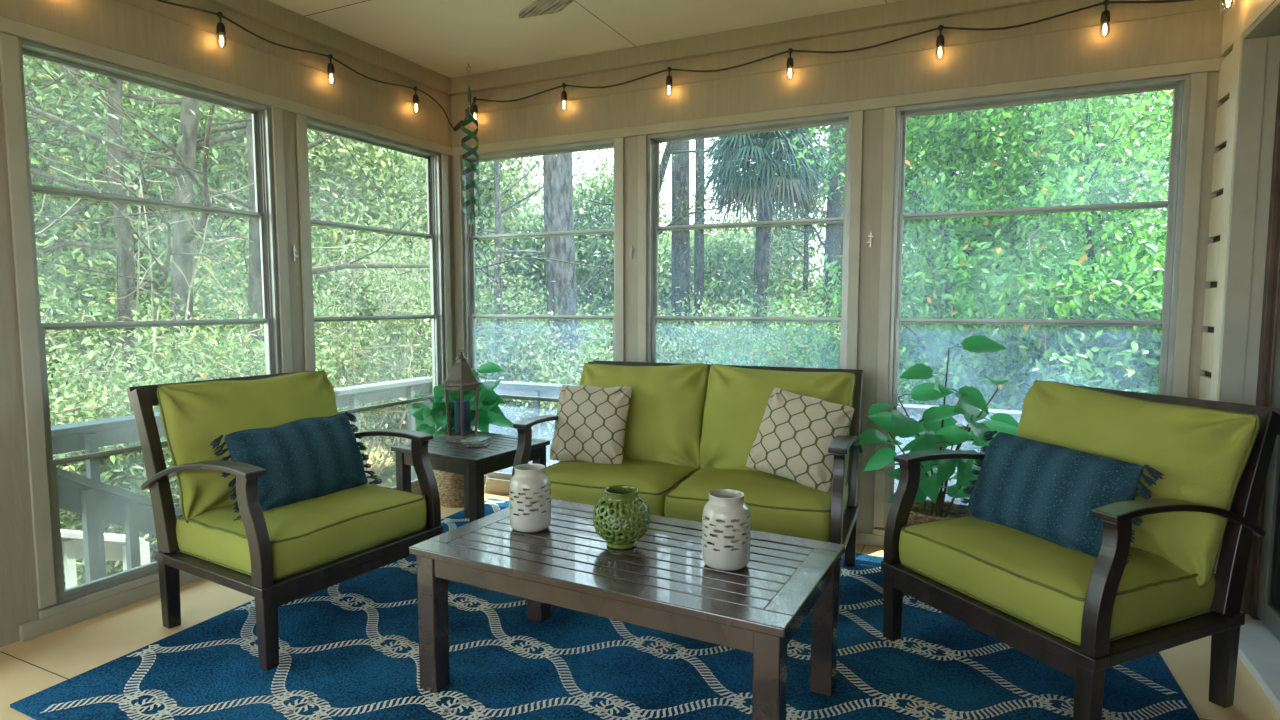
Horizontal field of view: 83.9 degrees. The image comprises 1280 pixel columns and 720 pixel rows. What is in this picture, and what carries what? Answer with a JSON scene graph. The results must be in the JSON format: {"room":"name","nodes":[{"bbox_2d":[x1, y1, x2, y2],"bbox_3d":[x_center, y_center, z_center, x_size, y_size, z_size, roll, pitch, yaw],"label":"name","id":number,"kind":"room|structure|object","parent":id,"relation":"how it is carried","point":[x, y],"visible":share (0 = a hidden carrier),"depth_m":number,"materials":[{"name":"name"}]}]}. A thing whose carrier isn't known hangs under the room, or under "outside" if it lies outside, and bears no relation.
{"room":"sunroom","nodes":[
{"label":"sunroom","id":0,"kind":"room"},
{"bbox_2d":[0,0,455,647],"bbox_3d":[-2.312,-0.234,1.945,0.110,2.460,5.300,2,5,25],"label":"wall","id":1,"kind":"structure","parent":0,"point":[18,584],"depth_m":2.41,"materials":[{"name":"paint"}]},
{"bbox_2d":[18,37,281,605],"bbox_3d":[-1.878,-0.135,2.840,0.081,1.932,0.942,2,5,25],"label":"window","id":2,"kind":"structure","parent":1,"relation":"in","point":[261,114],"depth_m":2.74,"materials":[{"name":"grey metal"}]},
{"bbox_2d":[19,492,421,641],"bbox_3d":[-1.592,0.836,3.390,0.022,0.055,2.235,2,5,25],"label":"baseboard","id":3,"kind":"structure","parent":1,"relation":"attached to","point":[39,627],"depth_m":2.57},
{"bbox_2d":[306,117,446,488],"bbox_3d":[-1.403,-0.215,3.832,0.081,1.932,0.946,2,5,25],"label":"window","id":4,"kind":"structure","parent":1,"relation":"in","point":[433,159],"depth_m":4.16,"materials":[{"name":"grey metal"}]},
{"bbox_2d":[0,0,1225,147],"bbox_3d":[-0.607,-1.197,1.050,3.670,0.395,5.300,2,5,25],"label":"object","id":5,"kind":"structure","parent":1,"relation":"attached to","point":[113,24],"depth_m":3.19,"materials":[{"name":"wood"}]},
{"bbox_2d":[433,434,487,507],"bbox_3d":[-1.020,0.625,4.051,0.320,0.368,0.320,2,5,25],"label":"basket","id":6,"kind":"object","parent":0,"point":[450,485],"depth_m":3.93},
{"bbox_2d":[267,0,903,77],"bbox_3d":[-0.693,-1.491,1.485,4.620,0.120,6.050,2,5,25],"label":"ceiling","id":7,"kind":"structure","parent":0,"point":[443,37],"depth_m":3.32,"materials":[{"name":"paint"}]},
{"bbox_2d":[461,64,479,232],"bbox_3d":[-0.942,-1.168,3.948,0.094,0.920,0.094,2,5,25],"label":"spinner","id":8,"kind":"object","parent":7,"relation":"hanging from","point":[471,118],"visible":1,"depth_m":3.94,"materials":[{"name":"metal"}]},
{"bbox_2d":[519,0,574,18],"bbox_3d":[-0.113,-1.365,2.033,1.288,0.220,1.146,2,5,25],"label":"ceiling fan","id":9,"kind":"object","parent":7,"relation":"hanging from","point":[537,7],"visible":1,"depth_m":2.66,"materials":[{"name":"wood"}]},
{"bbox_2d":[0,491,1279,719],"bbox_3d":[-0.570,1.094,1.279,3.920,0.120,5.410,2,5,25],"label":"floor","id":10,"kind":"structure","parent":0,"point":[78,648],"depth_m":2.31,"materials":[{"name":"tile"}]},
{"bbox_2d":[406,362,516,507],"bbox_3d":[-1.005,0.417,3.954,0.639,0.800,0.548,2,5,25],"label":"potted plant","id":11,"kind":"object","parent":10,"relation":"on","point":[450,485],"visible":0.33,"depth_m":3.93,"materials":[{"name":"green plant"}]},
{"bbox_2d":[10,498,1199,719],"bbox_3d":[0.053,0.939,2.382,3.197,0.012,2.335,2,5,25],"label":"area rug","id":12,"kind":"object","parent":10,"relation":"on","point":[349,649],"visible":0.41,"depth_m":2.17,"materials":[{"name":"fabric"}]},
{"bbox_2d":[127,370,442,669],"bbox_3d":[-1.295,0.496,2.650,0.800,0.850,0.740,3,5,31],"label":"armchair","id":13,"kind":"object","parent":12,"relation":"on","point":[278,556],"visible":0.73,"depth_m":2.46,"materials":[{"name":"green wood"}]},
{"bbox_2d":[159,371,337,519],"bbox_3d":[-1.438,0.303,2.722,0.224,0.490,0.655,-18,-5,31],"label":"cushion","id":14,"kind":"object","parent":13,"relation":"on","point":[193,415],"depth_m":2.51,"materials":[{"name":"fabric"}]},
{"bbox_2d":[210,412,382,519],"bbox_3d":[-1.250,0.378,2.643,0.197,0.302,0.602,3,5,32],"label":"lumbar pillow","id":15,"kind":"object","parent":13,"relation":"on","point":[306,458],"visible":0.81,"depth_m":2.57,"materials":[{"name":"fabric"}]},
{"bbox_2d":[176,484,426,577],"bbox_3d":[-1.216,0.577,2.610,0.576,0.154,0.655,3,5,31],"label":"seat cushion","id":16,"kind":"object","parent":13,"relation":"on","point":[300,538],"depth_m":2.41,"materials":[{"name":"fabric"}]},
{"bbox_2d":[391,430,549,522],"bbox_3d":[-0.804,0.624,3.433,0.545,0.450,0.510,3,5,31],"label":"side table","id":17,"kind":"object","parent":12,"relation":"on","point":[473,463],"visible":0.59,"depth_m":3.26,"materials":[{"name":"brown wood"}]},
{"bbox_2d":[442,350,480,442],"bbox_3d":[-0.870,0.171,3.483,0.207,0.444,0.180,1,5,17],"label":"candle lantern","id":18,"kind":"object","parent":17,"relation":"on","point":[461,378],"visible":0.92,"depth_m":3.43,"materials":[{"name":"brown wood"}]},
{"bbox_2d":[454,400,470,433],"bbox_3d":[-0.870,0.273,3.491,0.074,0.170,0.074,2,5,25],"label":"pillar candle","id":19,"kind":"object","parent":18,"relation":"in","point":[466,403],"visible":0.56,"depth_m":3.46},
{"bbox_2d":[409,499,844,719],"bbox_3d":[-0.035,0.747,2.065,1.100,0.428,0.605,2,5,28],"label":"coffee table","id":20,"kind":"object","parent":12,"relation":"on","point":[664,583],"visible":0.84,"depth_m":1.91,"materials":[{"name":"brown wood"}]},
{"bbox_2d":[509,464,550,531],"bbox_3d":[-0.339,0.424,2.201,0.128,0.192,0.128,-1,5,-9],"label":"jar","id":21,"kind":"object","parent":20,"relation":"on","point":[531,481],"visible":1,"depth_m":2.15,"materials":[{"name":"white ceramic"}]},
{"bbox_2d":[593,485,649,548],"bbox_3d":[-0.053,0.452,2.050,0.166,0.162,0.166,0,5,1],"label":"vase","id":22,"kind":"object","parent":20,"relation":"on","point":[620,495],"visible":1,"depth_m":2.00,"materials":[{"name":"green ceramic"}]},
{"bbox_2d":[702,489,750,570],"bbox_3d":[0.229,0.449,1.894,0.128,0.192,0.128,-1,5,-16],"label":"jar","id":23,"kind":"object","parent":20,"relation":"on","point":[730,552],"visible":1,"depth_m":1.85,"materials":[{"name":"white ceramic"}]},
{"bbox_2d":[512,360,863,620],"bbox_3d":[0.228,0.455,3.094,1.368,0.844,0.800,2,5,22],"label":"loveseat","id":24,"kind":"object","parent":12,"relation":"on","point":[691,431],"visible":0.7,"depth_m":3.05,"materials":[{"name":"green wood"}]},
{"bbox_2d":[550,385,631,463],"bbox_3d":[-0.225,0.287,3.232,0.357,0.340,0.183,2,5,20],"label":"throw pillow","id":25,"kind":"object","parent":24,"relation":"on","point":[590,426],"visible":1,"depth_m":3.18,"materials":[{"name":"beige fabric"}]},
{"bbox_2d":[538,458,695,516],"bbox_3d":[-0.103,0.534,3.137,0.643,0.154,0.575,2,5,22],"label":"seat cushion","id":26,"kind":"object","parent":24,"relation":"on","point":[576,481],"depth_m":2.94,"materials":[{"name":"fabric"}]},
{"bbox_2d":[579,364,707,468],"bbox_3d":[-0.004,0.257,3.352,0.645,0.495,0.206,1,-13,22],"label":"cushion","id":27,"kind":"object","parent":24,"relation":"on","point":[665,425],"depth_m":3.23,"materials":[{"name":"fabric"}]},
{"bbox_2d":[664,466,847,541],"bbox_3d":[0.488,0.553,2.894,0.641,0.156,0.576,2,5,22],"label":"seat cushion","id":28,"kind":"object","parent":24,"relation":"on","point":[777,504],"depth_m":2.70,"materials":[{"name":"fabric"}]},
{"bbox_2d":[700,365,854,481],"bbox_3d":[0.587,0.279,3.107,0.643,0.497,0.208,3,-12,23],"label":"cushion","id":29,"kind":"object","parent":24,"relation":"on","point":[733,400],"depth_m":3.08,"materials":[{"name":"fabric"}]},
{"bbox_2d":[746,388,853,491],"bbox_3d":[0.639,0.315,2.862,0.401,0.378,0.187,3,6,33],"label":"throw pillow","id":30,"kind":"object","parent":24,"relation":"on","point":[795,435],"visible":0.95,"depth_m":2.81,"materials":[{"name":"beige fabric"}]},
{"bbox_2d":[849,335,1018,524],"bbox_3d":[1.203,0.398,2.863,0.701,0.994,0.572,2,5,20],"label":"potted plant","id":31,"kind":"object","parent":12,"relation":"on","point":[939,419],"visible":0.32,"depth_m":2.82,"materials":[{"name":"green plant"}]},
{"bbox_2d":[907,500,970,524],"bbox_3d":[1.214,0.748,2.914,0.270,0.288,0.270,2,5,25],"label":"basket","id":32,"kind":"object","parent":31,"relation":"on","point":[929,512],"depth_m":2.91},
{"bbox_2d":[881,380,1279,719],"bbox_3d":[1.320,0.529,2.206,0.800,0.856,0.740,-2,5,-24],"label":"armchair","id":33,"kind":"object","parent":12,"relation":"on","point":[1081,615],"visible":0.83,"depth_m":1.98,"materials":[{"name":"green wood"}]},
{"bbox_2d":[899,516,1214,642],"bbox_3d":[1.236,0.612,2.175,0.576,0.154,0.655,-2,5,-24],"label":"seat cushion","id":34,"kind":"object","parent":33,"relation":"on","point":[1042,586],"depth_m":1.96,"materials":[{"name":"fabric"}]},
{"bbox_2d":[954,431,1163,564],"bbox_3d":[1.272,0.428,2.227,0.206,0.328,0.597,-2,5,-21],"label":"lumbar pillow","id":35,"kind":"object","parent":33,"relation":"on","point":[1046,491],"visible":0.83,"depth_m":2.14,"materials":[{"name":"fabric"}]},
{"bbox_2d":[1017,381,1256,584],"bbox_3d":[1.478,0.349,2.248,0.206,0.497,0.682,17,0,-24],"label":"cushion","id":36,"kind":"object","parent":33,"relation":"on","point":[1206,456],"depth_m":2.01,"materials":[{"name":"fabric"}]},
{"bbox_2d":[451,0,1221,532],"bbox_3d":[0.600,-0.363,3.547,3.980,2.460,0.110,2,5,25],"label":"wall","id":37,"kind":"structure","parent":0,"point":[873,120],"depth_m":3.26,"materials":[{"name":"paint"}]},
{"bbox_2d":[461,139,614,479],"bbox_3d":[-0.572,-0.238,4.107,1.043,1.932,0.081,2,5,25],"label":"window","id":38,"kind":"structure","parent":37,"relation":"in","point":[468,237],"depth_m":4.20,"materials":[{"name":"grey metal"}]},
{"bbox_2d":[0,16,1224,618],"bbox_3d":[0.054,-0.120,2.525,3.670,1.990,2.235,2,5,25],"label":"trim","id":39,"kind":"structure","parent":37,"relation":"attached to","point":[10,30],"depth_m":3.17,"materials":[{"name":"wood"}]},
{"bbox_2d":[485,482,883,546],"bbox_3d":[0.517,0.818,3.608,3.640,0.055,0.022,2,5,25],"label":"baseboard","id":40,"kind":"structure","parent":37,"relation":"attached to","point":[865,538],"depth_m":3.35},
{"bbox_2d":[155,0,1234,131],"bbox_3d":[-0.039,-1.267,2.249,3.580,0.173,2.593,2,5,25],"label":"string lights","id":41,"kind":"object","parent":37,"relation":"attached to","point":[1105,16],"visible":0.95,"depth_m":3.17,"materials":[{"name":"black rubber"}]},
{"bbox_2d":[216,12,226,48],"bbox_3d":[-1.696,-1.333,2.883,0.037,0.143,0.037,2,5,25],"label":"bulb","id":42,"kind":"object","parent":41,"relation":"attached to","point":[220,28],"depth_m":2.88,"materials":[{"name":"clear glass"}]},
{"bbox_2d":[1099,0,1109,37],"bbox_3d":[1.805,-1.324,2.764,0.037,0.143,0.037,2,5,25],"label":"bulb","id":43,"kind":"object","parent":41,"relation":"attached to","point":[1105,16],"depth_m":2.76,"materials":[{"name":"clear glass"}]},
{"bbox_2d":[647,112,851,368],"bbox_3d":[0.522,-0.196,3.586,1.047,1.932,0.081,2,5,25],"label":"window","id":44,"kind":"structure","parent":37,"relation":"in","point":[653,140],"depth_m":3.60,"materials":[{"name":"wood"}]},
{"bbox_2d":[883,74,1190,528],"bbox_3d":[1.637,-0.153,3.055,1.075,1.932,0.081,2,5,25],"label":"window","id":45,"kind":"structure","parent":37,"relation":"in","point":[1180,84],"depth_m":2.94,"materials":[{"name":"grey metal"}]},
{"bbox_3d":[1.112,-0.102,0.315,0.140,2.460,5.300,2,5,25],"label":"wall","id":46,"kind":"structure","parent":0,"visible":0},
{"bbox_2d":[1198,50,1231,399],"bbox_3d":[2.150,-0.109,2.679,0.020,2.052,0.149,2,5,25],"label":"trim","id":47,"kind":"structure","parent":46,"relation":"attached to","point":[1225,72],"depth_m":2.65,"materials":[{"name":"beige"}]},
{"bbox_2d":[1210,0,1275,400],"bbox_3d":[1.595,-0.209,1.520,0.032,2.440,2.699,2,5,25],"label":"trim","id":48,"kind":"structure","parent":46,"relation":"attached to","point":[1237,20],"depth_m":2.53,"materials":[{"name":"beige"}]},
{"bbox_2d":[1214,0,1279,712],"bbox_3d":[1.635,-0.007,1.442,0.158,2.050,2.364,2,5,25],"label":"door","id":49,"kind":"structure","parent":46,"relation":"in","point":[1249,372],"depth_m":2.45,"materials":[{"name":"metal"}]},
{"label":"outside","id":50,"kind":"structure","parent":0,"visible":0},
{"bbox_2d":[64,410,908,588],"bbox_3d":[-1.120,1.740,4.480,90.000,0.793,90.000,2,5,25],"label":"ground","id":51,"kind":"structure","parent":50,"point":[385,483],"depth_m":8.95,"materials":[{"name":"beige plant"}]},
{"bbox_2d":[23,58,123,352],"bbox_3d":[-9.591,-3.294,7.290,8.732,10.089,6.951,4,6,38],"label":"tree","id":52,"kind":"object","parent":51,"relation":"on","point":[44,91],"visible":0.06,"depth_m":8.14,"materials":[{"name":"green plant"}]},
{"bbox_2d":[61,529,149,588],"bbox_3d":[-3.411,1.165,3.697,0.170,1.248,1.590,2,5,25],"label":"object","id":53,"kind":"object","parent":51,"relation":"on","point":[71,540],"visible":0.18,"depth_m":4.08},
{"bbox_2d":[56,467,181,582],"bbox_3d":[-2.417,1.031,3.376,0.190,1.568,1.290,2,5,25],"label":"stair railing","id":54,"kind":"object","parent":51,"relation":"on","point":[92,499],"visible":0.13,"depth_m":3.22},
{"bbox_2d":[35,201,208,416],"bbox_3d":[-8.068,-0.436,10.071,5.178,3.903,5.549,2,5,18],"label":"bush","id":55,"kind":"object","parent":51,"relation":"on","point":[66,276],"visible":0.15,"depth_m":9.30,"materials":[{"name":"green plant"}]},
{"bbox_2d":[23,55,248,387],"bbox_3d":[-9.509,-3.991,9.644,7.453,11.103,7.844,-1,5,-12],"label":"tree","id":56,"kind":"object","parent":51,"relation":"on","point":[70,170],"visible":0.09,"depth_m":10.14,"materials":[{"name":"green plant"}]},
{"bbox_2d":[48,291,225,585],"bbox_3d":[-4.197,0.731,5.050,2.643,2.459,2.850,0,5,5],"label":"leafy shrub","id":57,"kind":"object","parent":51,"relation":"on","point":[66,409],"visible":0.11,"depth_m":4.98,"materials":[{"name":"green plant"}]},
{"bbox_2d":[28,64,246,315],"bbox_3d":[-9.666,-2.141,12.418,6.059,7.277,6.311,-4,6,-44],"label":"tree","id":58,"kind":"object","parent":51,"relation":"on","point":[73,152],"visible":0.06,"depth_m":11.51,"materials":[{"name":"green plant"}]},
{"bbox_2d":[34,149,254,541],"bbox_3d":[-3.997,-0.001,5.773,1.646,3.444,1.717,2,5,25],"label":"bare shrub","id":59,"kind":"object","parent":51,"relation":"on","point":[140,179],"visible":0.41,"depth_m":5.72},
{"bbox_2d":[23,56,331,403],"bbox_3d":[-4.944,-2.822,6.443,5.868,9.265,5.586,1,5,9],"label":"oak tree","id":60,"kind":"object","parent":51,"relation":"on","point":[125,248],"visible":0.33,"depth_m":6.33,"materials":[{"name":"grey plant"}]},
{"bbox_2d":[26,61,335,298],"bbox_3d":[-9.611,-3.248,13.776,8.286,9.048,7.834,1,5,17],"label":"tree","id":61,"kind":"object","parent":51,"relation":"on","point":[177,116],"visible":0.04,"depth_m":11.87,"materials":[{"name":"green plant"}]},
{"bbox_2d":[24,59,350,382],"bbox_3d":[-4.152,-3.094,6.181,5.484,9.852,6.357,0,5,-3],"label":"oak tree","id":62,"kind":"object","parent":51,"relation":"on","point":[183,242],"visible":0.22,"depth_m":6.21,"materials":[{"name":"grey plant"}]},
{"bbox_2d":[40,288,364,586],"bbox_3d":[-3.940,0.696,5.711,2.920,2.507,3.127,4,6,44],"label":"leafy shrub","id":63,"kind":"object","parent":51,"relation":"on","point":[87,341],"visible":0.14,"depth_m":5.21,"materials":[{"name":"green plant"}]},
{"bbox_2d":[36,169,398,381],"bbox_3d":[-6.729,-0.805,11.677,5.883,4.202,4.582,-2,5,-19],"label":"bush","id":64,"kind":"object","parent":51,"relation":"on","point":[237,222],"visible":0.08,"depth_m":10.82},
{"bbox_2d":[51,302,386,569],"bbox_3d":[-3.307,0.708,5.845,2.833,2.357,2.754,-3,5,-32],"label":"leafy shrub","id":65,"kind":"object","parent":51,"relation":"on","point":[241,344],"visible":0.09,"depth_m":5.29,"materials":[{"name":"green plant"}]},
{"bbox_2d":[27,61,418,420],"bbox_3d":[-7.915,-1.873,13.670,8.049,8.184,8.141,-1,5,-7],"label":"tree","id":66,"kind":"object","parent":51,"relation":"on","point":[215,153],"visible":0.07,"depth_m":11.93,"materials":[{"name":"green plant"}]},
{"bbox_2d":[68,200,381,384],"bbox_3d":[-6.214,-0.444,10.862,4.322,4.449,5.715,-1,5,-7],"label":"bush","id":67,"kind":"object","parent":51,"relation":"on","point":[207,262],"visible":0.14,"depth_m":10.62,"materials":[{"name":"green plant"}]},
{"bbox_2d":[51,376,433,577],"bbox_3d":[-2.240,0.976,4.510,0.140,1.495,2.790,2,5,25],"label":"deck railing","id":68,"kind":"object","parent":51,"relation":"on","point":[88,436],"visible":0.13,"depth_m":3.61,"materials":[{"name":"wood"}]},
{"bbox_2d":[193,261,431,468],"bbox_3d":[-3.504,0.248,7.812,2.808,2.645,2.865,-3,6,-34],"label":"leafy shrub","id":69,"kind":"object","parent":51,"relation":"on","point":[331,342],"visible":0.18,"depth_m":7.65,"materials":[{"name":"green plant"}]},
{"bbox_2d":[200,108,428,421],"bbox_3d":[-6.016,-1.972,14.784,6.088,7.167,6.164,-1,5,-8],"label":"tree","id":70,"kind":"object","parent":51,"relation":"on","point":[368,190],"visible":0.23,"depth_m":13.82,"materials":[{"name":"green plant"}]},
{"bbox_2d":[200,212,428,383],"bbox_3d":[-6.077,-0.665,13.603,5.687,4.149,4.790,3,5,31],"label":"bush","id":71,"kind":"object","parent":51,"relation":"on","point":[324,235],"visible":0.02,"depth_m":12.87,"materials":[{"name":"green plant"}]},
{"bbox_2d":[23,57,613,375],"bbox_3d":[-3.485,-2.878,5.551,6.463,9.541,5.726,2,5,25],"label":"oak tree","id":72,"kind":"object","parent":51,"relation":"on","point":[254,286],"visible":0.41,"depth_m":6.46,"materials":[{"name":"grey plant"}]},
{"bbox_2d":[170,160,527,479],"bbox_3d":[-2.926,-0.164,7.557,3.104,3.487,2.761,-2,5,-19],"label":"bare shrub","id":73,"kind":"object","parent":51,"relation":"on","point":[344,250],"visible":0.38,"depth_m":7.41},
{"bbox_2d":[223,206,553,482],"bbox_3d":[-3.019,-0.078,8.798,3.152,3.544,3.402,3,5,29],"label":"leafy shrub","id":74,"kind":"object","parent":51,"relation":"on","point":[409,303],"visible":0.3,"depth_m":8.38,"materials":[{"name":"green plant"}]},
{"bbox_2d":[310,176,522,425],"bbox_3d":[-4.805,-1.054,13.549,4.961,4.558,5.155,1,5,7],"label":"bush","id":75,"kind":"object","parent":51,"relation":"on","point":[414,184],"visible":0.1,"depth_m":12.32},
{"bbox_2d":[355,313,527,477],"bbox_3d":[-2.402,0.495,8.715,2.460,2.213,2.881,1,5,12],"label":"leafy shrub","id":76,"kind":"object","parent":51,"relation":"on","point":[477,344],"visible":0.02,"depth_m":8.16,"materials":[{"name":"green plant"}]},
{"bbox_2d":[337,155,591,336],"bbox_3d":[-4.540,-2.108,15.888,6.312,7.080,6.466,-3,5,-29],"label":"tree","id":77,"kind":"object","parent":51,"relation":"on","point":[485,190],"visible":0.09,"depth_m":15.18,"materials":[{"name":"green plant"}]},
{"bbox_2d":[350,285,579,419],"bbox_3d":[-3.233,0.313,13.089,4.752,3.379,4.138,-1,5,-9],"label":"bush","id":78,"kind":"object","parent":51,"relation":"on","point":[482,320],"visible":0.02,"depth_m":12.72,"materials":[{"name":"green plant"}]},
{"bbox_2d":[352,150,662,375],"bbox_3d":[-2.247,-2.380,12.311,5.020,7.439,5.540,-3,5,-31],"label":"tree","id":79,"kind":"object","parent":51,"relation":"on","point":[498,252],"visible":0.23,"depth_m":11.72,"materials":[{"name":"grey plant"}]},
{"bbox_2d":[422,186,593,325],"bbox_3d":[-3.697,-1.849,18.629,6.273,5.803,5.468,3,6,37],"label":"tree","id":80,"kind":"object","parent":51,"relation":"on","point":[527,272],"visible":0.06,"depth_m":17.49,"materials":[{"name":"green plant"}]},
{"bbox_2d":[421,287,613,427],"bbox_3d":[-1.523,0.380,12.430,4.699,3.402,4.197,4,6,42],"label":"bush","id":81,"kind":"object","parent":51,"relation":"on","point":[507,292],"visible":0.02,"depth_m":12.43,"materials":[{"name":"green plant"}]},
{"bbox_2d":[382,294,663,473],"bbox_3d":[-1.425,0.474,8.386,3.748,2.510,2.249,0,5,5],"label":"leafy shrub","id":82,"kind":"object","parent":51,"relation":"on","point":[504,430],"visible":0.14,"depth_m":8.32,"materials":[{"name":"green plant"}]},
{"bbox_2d":[543,153,579,377],"bbox_3d":[-0.990,-5.645,9.140,4.726,14.455,4.406,-3,5,-30],"label":"pine tree","id":83,"kind":"object","parent":51,"relation":"on","point":[557,168],"visible":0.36,"depth_m":9.64,"materials":[{"name":"grey plant"}]},
{"bbox_2d":[478,299,670,463],"bbox_3d":[-0.635,0.452,8.262,2.434,2.326,3.046,2,5,25],"label":"leafy shrub","id":84,"kind":"object","parent":51,"relation":"on","point":[551,405],"visible":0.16,"depth_m":7.84,"materials":[{"name":"green plant"}]},
{"bbox_2d":[484,149,731,336],"bbox_3d":[-1.176,-2.285,18.686,5.929,6.538,6.115,4,6,37],"label":"tree","id":85,"kind":"object","parent":51,"relation":"on","point":[588,271],"visible":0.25,"depth_m":17.74,"materials":[{"name":"green plant"}]},
{"bbox_2d":[527,285,718,360],"bbox_3d":[-0.239,-0.018,14.408,4.832,3.254,4.607,-4,6,-37],"label":"bush","id":86,"kind":"object","parent":51,"relation":"on","point":[592,322],"visible":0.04,"depth_m":13.81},
{"bbox_2d":[542,137,781,360],"bbox_3d":[0.476,-3.121,12.567,5.570,8.900,4.426,1,5,7],"label":"oak tree","id":87,"kind":"object","parent":51,"relation":"on","point":[668,151],"visible":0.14,"depth_m":12.37,"materials":[{"name":"green plant"}]},
{"bbox_2d":[581,292,746,360],"bbox_3d":[0.751,0.210,13.806,4.584,3.135,3.990,-2,5,-20],"label":"bush","id":88,"kind":"object","parent":51,"relation":"on","point":[660,293],"visible":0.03,"depth_m":12.70,"materials":[{"name":"green plant"}]},
{"bbox_2d":[591,287,760,363],"bbox_3d":[0.636,0.110,10.532,2.882,2.494,2.246,-1,5,-12],"label":"leafy shrub","id":89,"kind":"object","parent":51,"relation":"on","point":[716,337],"visible":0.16,"depth_m":10.34,"materials":[{"name":"green plant"}]},
{"bbox_2d":[672,140,689,333],"bbox_3d":[0.926,-6.532,14.530,4.792,15.353,5.196,2,5,25],"label":"pine tree","id":90,"kind":"object","parent":51,"relation":"on","point":[681,178],"visible":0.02,"depth_m":14.62,"materials":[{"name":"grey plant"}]},
{"bbox_2d":[694,139,704,332],"bbox_3d":[1.395,-6.736,16.130,5.379,15.504,4.538,2,5,25],"label":"pine tree","id":91,"kind":"object","parent":51,"relation":"on","point":[699,143],"visible":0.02,"depth_m":16.63,"materials":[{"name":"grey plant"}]},
{"bbox_2d":[611,197,814,340],"bbox_3d":[2.367,-1.752,20.074,6.396,5.590,6.187,3,5,31],"label":"tree","id":92,"kind":"object","parent":51,"relation":"on","point":[711,246],"visible":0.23,"depth_m":19.36,"materials":[{"name":"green plant"}]},
{"bbox_2d":[656,289,820,366],"bbox_3d":[1.208,0.288,9.524,2.417,2.482,2.845,2,5,25],"label":"leafy shrub","id":93,"kind":"object","parent":51,"relation":"on","point":[733,336],"visible":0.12,"depth_m":9.37,"materials":[{"name":"green plant"}]},
{"bbox_2d":[479,379,1021,439],"bbox_3d":[0.732,0.973,4.642,5.340,1.480,0.140,2,5,25],"label":"deck railing","id":94,"kind":"object","parent":51,"relation":"on","point":[548,390],"visible":0.02,"depth_m":5.23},
{"bbox_2d":[692,128,838,354],"bbox_3d":[2.065,-1.517,12.062,2.599,5.459,2.493,0,5,-2],"label":"palm tree","id":95,"kind":"object","parent":51,"relation":"on","point":[762,183],"visible":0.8,"depth_m":11.49,"materials":[{"name":"green plant"}]},
{"bbox_2d":[696,308,840,368],"bbox_3d":[1.979,0.417,9.969,3.133,2.429,2.688,-1,5,-6],"label":"leafy shrub","id":96,"kind":"object","parent":51,"relation":"on","point":[771,342],"visible":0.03,"depth_m":10.04,"materials":[{"name":"green plant"}]},
{"bbox_2d":[721,208,825,316],"bbox_3d":[4.292,-2.078,22.060,5.982,6.071,6.966,0,5,2],"label":"tree","id":97,"kind":"object","parent":51,"relation":"on","point":[790,257],"visible":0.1,"depth_m":21.50,"materials":[{"name":"green plant"}]},
{"bbox_2d":[656,280,907,368],"bbox_3d":[2.418,0.261,12.746,4.945,3.381,4.477,1,5,6],"label":"bush","id":98,"kind":"object","parent":51,"relation":"on","point":[806,303],"visible":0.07,"depth_m":12.53,"materials":[{"name":"green plant"}]},
{"bbox_2d":[689,121,943,337],"bbox_3d":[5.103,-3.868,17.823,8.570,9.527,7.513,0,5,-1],"label":"tree","id":99,"kind":"object","parent":51,"relation":"on","point":[799,294],"visible":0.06,"depth_m":17.44,"materials":[{"name":"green plant"}]},
{"bbox_2d":[821,124,846,344],"bbox_3d":[3.661,-6.445,12.251,4.879,15.545,5.132,2,5,19],"label":"pine tree","id":100,"kind":"object","parent":51,"relation":"on","point":[834,231],"visible":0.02,"depth_m":12.71,"materials":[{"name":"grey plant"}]},
{"bbox_2d":[699,274,972,438],"bbox_3d":[2.013,0.376,7.387,2.433,2.594,3.241,-1,5,-11],"label":"leafy shrub","id":101,"kind":"object","parent":51,"relation":"on","point":[834,354],"visible":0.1,"depth_m":7.46,"materials":[{"name":"green plant"}]},
{"bbox_2d":[833,327,1022,504],"bbox_3d":[2.687,0.752,6.651,2.357,2.151,2.468,-1,5,-15],"label":"bush","id":102,"kind":"object","parent":51,"relation":"on","point":[907,385],"visible":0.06,"depth_m":5.96,"materials":[{"name":"green plant"}]},
{"bbox_2d":[747,95,1143,397],"bbox_3d":[3.320,-1.606,7.649,4.356,6.642,4.772,4,6,44],"label":"tree","id":103,"kind":"object","parent":51,"relation":"on","point":[913,287],"visible":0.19,"depth_m":7.21,"materials":[{"name":"green plant"}]},
{"bbox_2d":[777,90,1172,401],"bbox_3d":[4.038,-2.136,8.082,5.065,7.626,5.550,-3,5,-30],"label":"tree","id":104,"kind":"object","parent":51,"relation":"on","point":[921,133],"visible":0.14,"depth_m":7.30,"materials":[{"name":"green plant"}]},
{"bbox_2d":[823,90,1172,387],"bbox_3d":[4.518,-1.651,7.102,5.321,7.652,5.052,-1,5,-13],"label":"tree","id":105,"kind":"object","parent":51,"relation":"on","point":[1153,161],"visible":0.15,"depth_m":6.43,"materials":[{"name":"green plant"}]},
{"bbox_2d":[907,148,1166,504],"bbox_3d":[3.612,0.063,5.457,3.048,3.374,2.554,-1,5,-17],"label":"bush","id":106,"kind":"object","parent":51,"relation":"on","point":[1113,301],"visible":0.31,"depth_m":5.18,"materials":[{"name":"green plant"}]},
{"bbox_2d":[910,89,1173,271],"bbox_3d":[9.793,-4.929,15.200,9.389,12.250,9.065,0,5,-3],"label":"tree","id":107,"kind":"object","parent":51,"relation":"on","point":[1171,94],"visible":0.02,"depth_m":13.68,"materials":[{"name":"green plant"}]},
{"bbox_2d":[957,236,1165,409],"bbox_3d":[4.167,0.498,5.764,2.732,3.198,2.711,4,6,40],"label":"bush","id":108,"kind":"object","parent":51,"relation":"on","point":[1132,253],"visible":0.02,"depth_m":5.33,"materials":[{"name":"green plant"}]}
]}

